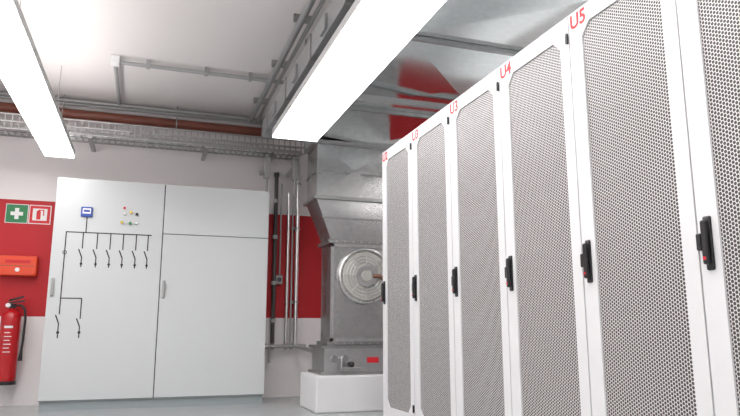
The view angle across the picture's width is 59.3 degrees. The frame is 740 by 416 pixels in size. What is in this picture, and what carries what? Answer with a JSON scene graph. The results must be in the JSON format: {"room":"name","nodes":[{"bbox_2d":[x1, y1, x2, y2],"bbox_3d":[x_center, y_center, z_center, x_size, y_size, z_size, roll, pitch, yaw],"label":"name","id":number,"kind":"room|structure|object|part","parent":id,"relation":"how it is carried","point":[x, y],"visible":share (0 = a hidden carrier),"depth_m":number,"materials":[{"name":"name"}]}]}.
{"room":"server room","nodes":[
{"label":"server room","id":0,"kind":"room"},
{"bbox_2d":[0,98,321,405],"bbox_3d":[-1.748,0.474,6.991,6.200,3.250,0.100,4,-11,-19],"label":"wall","id":1,"kind":"structure","parent":0,"point":[28,177],"depth_m":6.90,"materials":[{"name":"white paint"}]},
{"bbox_2d":[0,296,26,385],"bbox_3d":[-3.384,1.234,6.092,0.235,0.815,0.191,-8,-13,37],"label":"fire extinguisher","id":2,"kind":"object","parent":1,"relation":"attached to","point":[10,321],"visible":1,"depth_m":6.03,"materials":[{"name":"red metal"}]},
{"bbox_2d":[4,203,28,223],"bbox_3d":[-3.481,0.054,6.407,0.200,0.190,0.008,4,-11,-19],"label":"sign","id":3,"kind":"object","parent":1,"relation":"attached to","point":[15,213],"visible":1,"depth_m":6.40,"materials":[{"name":"green plastic"}]},
{"bbox_2d":[0,255,38,276],"bbox_3d":[-3.397,0.560,6.283,0.330,0.190,0.117,4,-11,-19],"label":"fire alarm box","id":4,"kind":"object","parent":1,"relation":"attached to","point":[10,265],"visible":1,"depth_m":6.24,"materials":[{"name":"orange metal"}]},
{"bbox_2d":[28,205,51,224],"bbox_3d":[-3.286,0.067,6.471,0.198,0.190,0.010,4,-11,-19],"label":"fire extinguisher sign","id":5,"kind":"object","parent":1,"relation":"attached to","point":[38,214],"visible":1,"depth_m":6.47,"materials":[{"name":"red plastic"}]},
{"bbox_2d":[0,112,304,161],"bbox_3d":[-2.620,-0.706,6.567,3.900,0.184,0.525,4,-11,-19],"label":"cable tray","id":6,"kind":"object","parent":1,"relation":"attached to","point":[271,152],"visible":0.8,"depth_m":6.58,"materials":[{"name":"metal"}]},
{"bbox_2d":[259,157,270,190],"bbox_3d":[-1.149,-0.320,7.055,0.064,0.375,0.435,4,-11,-19],"label":"junction box","id":7,"kind":"object","parent":1,"relation":"attached to","point":[265,171],"visible":0.88,"depth_m":6.87,"materials":[{"name":"metal"}]},
{"bbox_2d":[276,275,282,284],"bbox_3d":[-0.997,0.784,7.096,0.075,0.100,0.082,4,-11,-19],"label":"power socket","id":8,"kind":"object","parent":1,"relation":"attached to","point":[279,278],"visible":0.85,"depth_m":7.06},
{"bbox_2d":[265,164,311,362],"bbox_3d":[-0.784,0.562,6.999,0.671,2.160,0.394,-6,-12,29],"label":"pipework","id":9,"kind":"object","parent":1,"relation":"attached to","point":[296,228],"visible":0.92,"depth_m":7.05,"materials":[{"name":"metal"}]},
{"bbox_2d":[286,159,298,193],"bbox_3d":[-0.865,-0.302,7.151,0.064,0.375,0.435,4,-11,-19],"label":"junction box","id":10,"kind":"object","parent":1,"relation":"attached to","point":[293,172],"visible":1,"depth_m":6.97,"materials":[{"name":"metal"}]},
{"bbox_2d":[0,0,330,118],"bbox_3d":[-0.096,-1.962,2.538,6.000,0.100,10.100,4,-11,-19],"label":"ceiling","id":11,"kind":"structure","parent":0,"point":[236,37],"depth_m":5.46,"materials":[{"name":"paint"}]},
{"bbox_2d":[0,0,74,158],"bbox_3d":[-1.615,-1.546,2.437,0.260,0.754,8.064,4,-11,-19],"label":"ceiling light","id":12,"kind":"object","parent":11,"relation":"hanging from","point":[22,72],"visible":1,"depth_m":4.30,"materials":[{"name":"white plastic"}]},
{"bbox_2d":[0,94,262,136],"bbox_3d":[-2.741,-1.003,6.685,3.710,0.259,0.118,4,-11,-19],"label":"pipe","id":13,"kind":"object","parent":11,"relation":"attached to","point":[5,107],"visible":0.87,"depth_m":6.78,"materials":[{"name":"red metal"}]},
{"bbox_2d":[0,91,262,127],"bbox_3d":[-2.783,-1.039,6.768,3.680,0.109,0.099,4,-11,-19],"label":"conduit","id":14,"kind":"object","parent":11,"relation":"attached to","point":[3,95],"visible":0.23,"depth_m":6.90,"materials":[{"name":"metal"}]},
{"bbox_2d":[110,0,324,122],"bbox_3d":[-0.558,-1.708,3.297,1.660,0.120,7.900,4,-11,-19],"label":"conduit","id":15,"kind":"object","parent":11,"relation":"attached to","point":[303,18],"visible":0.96,"depth_m":5.75,"materials":[{"name":"white plastic"}]},
{"bbox_2d":[262,0,354,138],"bbox_3d":[0.274,-1.565,2.674,0.221,0.630,7.250,4,-11,-19],"label":"cable tray","id":16,"kind":"object","parent":11,"relation":"hanging from","point":[336,10],"visible":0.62,"depth_m":4.36,"materials":[{"name":"metal"}]},
{"bbox_2d":[272,0,445,141],"bbox_3d":[0.456,-1.540,2.469,0.390,0.754,6.784,4,-11,-19],"label":"ceiling light","id":17,"kind":"object","parent":11,"relation":"hanging from","point":[371,33],"visible":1,"depth_m":3.92,"materials":[{"name":"white plastic"}]},
{"bbox_2d":[0,396,382,415],"bbox_3d":[-0.096,1.135,1.958,6.000,0.100,10.100,4,-11,-19],"label":"floor","id":18,"kind":"structure","parent":0,"point":[270,406],"depth_m":5.70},
{"bbox_2d":[38,177,269,411],"bbox_3d":[-2.049,0.827,6.404,1.980,2.140,0.574,4,-11,-19],"label":"tall cabinet","id":19,"kind":"object","parent":18,"relation":"on","point":[157,293],"visible":1,"depth_m":6.13,"materials":[{"name":"white metal"}]},
{"bbox_2d":[300,372,382,413],"bbox_3d":[-0.055,1.687,6.020,1.070,0.309,0.620,4,-11,-19],"label":"pedestal","id":20,"kind":"object","parent":18,"relation":"on","point":[319,394],"visible":0.53,"depth_m":5.67,"materials":[{"name":"white paint"}]},
{"bbox_2d":[303,0,588,374],"bbox_3d":[1.086,-0.346,3.449,1.490,2.740,6.882,4,-11,-19],"label":"system","id":21,"kind":"object","parent":20,"relation":"on","point":[463,42],"visible":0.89,"depth_m":5.85,"materials":[{"name":"metal"}]},
{"bbox_2d":[381,132,414,415],"bbox_3d":[0.653,0.560,4.789,1.028,2.070,0.598,4,-11,-19],"label":"rack","id":22,"kind":"object","parent":18,"relation":"on","point":[396,287],"visible":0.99,"depth_m":4.64,"materials":[{"name":"white metal"}]},
{"bbox_3d":[0.094,0.635,4.868,0.030,0.173,0.056,4,-11,-19],"label":"swing handle","id":23,"kind":"part","parent":22,"relation":"part of","materials":[{"name":"black plastic"}]},
{"bbox_3d":[0.204,0.494,4.637,0.002,1.825,0.447,4,-11,-19],"label":"perforated panel","id":24,"kind":"part","parent":22,"relation":"part of","materials":[{"name":"white metal"}]},
{"bbox_2d":[412,104,456,415],"bbox_3d":[0.848,0.456,4.231,1.028,2.070,0.598,4,-11,-19],"label":"rack","id":25,"kind":"object","parent":18,"relation":"on","point":[434,329],"visible":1,"depth_m":4.08,"materials":[{"name":"white metal"}]},
{"bbox_3d":[0.289,0.530,4.310,0.030,0.173,0.056,4,-11,-19],"label":"swing handle","id":26,"kind":"part","parent":25,"relation":"part of","materials":[{"name":"black plastic"}]},
{"bbox_3d":[0.399,0.389,4.079,0.002,1.825,0.447,4,-11,-19],"label":"perforated panel","id":27,"kind":"part","parent":25,"relation":"part of","materials":[{"name":"white metal"}]},
{"bbox_2d":[449,67,512,415],"bbox_3d":[1.042,0.352,3.673,1.028,2.070,0.598,4,-11,-19],"label":"rack","id":28,"kind":"object","parent":18,"relation":"on","point":[478,280],"visible":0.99,"depth_m":3.52,"materials":[{"name":"white metal"}]},
{"bbox_3d":[0.483,0.426,3.752,0.030,0.173,0.056,4,-11,-19],"label":"swing handle","id":29,"kind":"part","parent":28,"relation":"part of","materials":[{"name":"black plastic"}]},
{"bbox_2d":[499,17,591,415],"bbox_3d":[1.236,0.247,3.115,1.028,2.070,0.598,4,-11,-19],"label":"rack","id":30,"kind":"object","parent":18,"relation":"on","point":[544,273],"visible":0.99,"depth_m":2.96,"materials":[{"name":"white metal"}]},
{"bbox_3d":[0.677,0.322,3.194,0.030,0.173,0.056,4,-11,-19],"label":"swing handle","id":31,"kind":"part","parent":30,"relation":"part of","materials":[{"name":"black plastic"}]},
{"bbox_2d":[568,0,714,415],"bbox_3d":[1.431,0.143,2.557,1.028,2.070,0.598,4,-11,-19],"label":"rack","id":32,"kind":"object","parent":18,"relation":"on","point":[640,260],"visible":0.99,"depth_m":2.40,"materials":[{"name":"white metal"}]},
{"bbox_3d":[0.872,0.217,2.636,0.030,0.173,0.056,4,-11,-19],"label":"swing handle","id":33,"kind":"part","parent":32,"relation":"part of","materials":[{"name":"black plastic"}]},
{"bbox_2d":[676,0,739,415],"bbox_3d":[1.625,0.038,1.999,1.028,2.070,0.598,4,-11,-19],"label":"rack","id":34,"kind":"object","parent":18,"relation":"on","point":[709,30],"visible":1,"depth_m":2.06,"materials":[{"name":"white metal"}]},
{"bbox_3d":[1.066,0.113,2.078,0.030,0.173,0.056,4,-11,-19],"label":"swing handle","id":35,"kind":"part","parent":34,"relation":"part of","materials":[{"name":"black plastic"}]},
{"bbox_3d":[1.176,-0.028,1.847,0.002,1.825,0.447,4,-11,-19],"label":"perforated panel","id":36,"kind":"part","parent":34,"relation":"part of","materials":[{"name":"white metal"}]}
]}

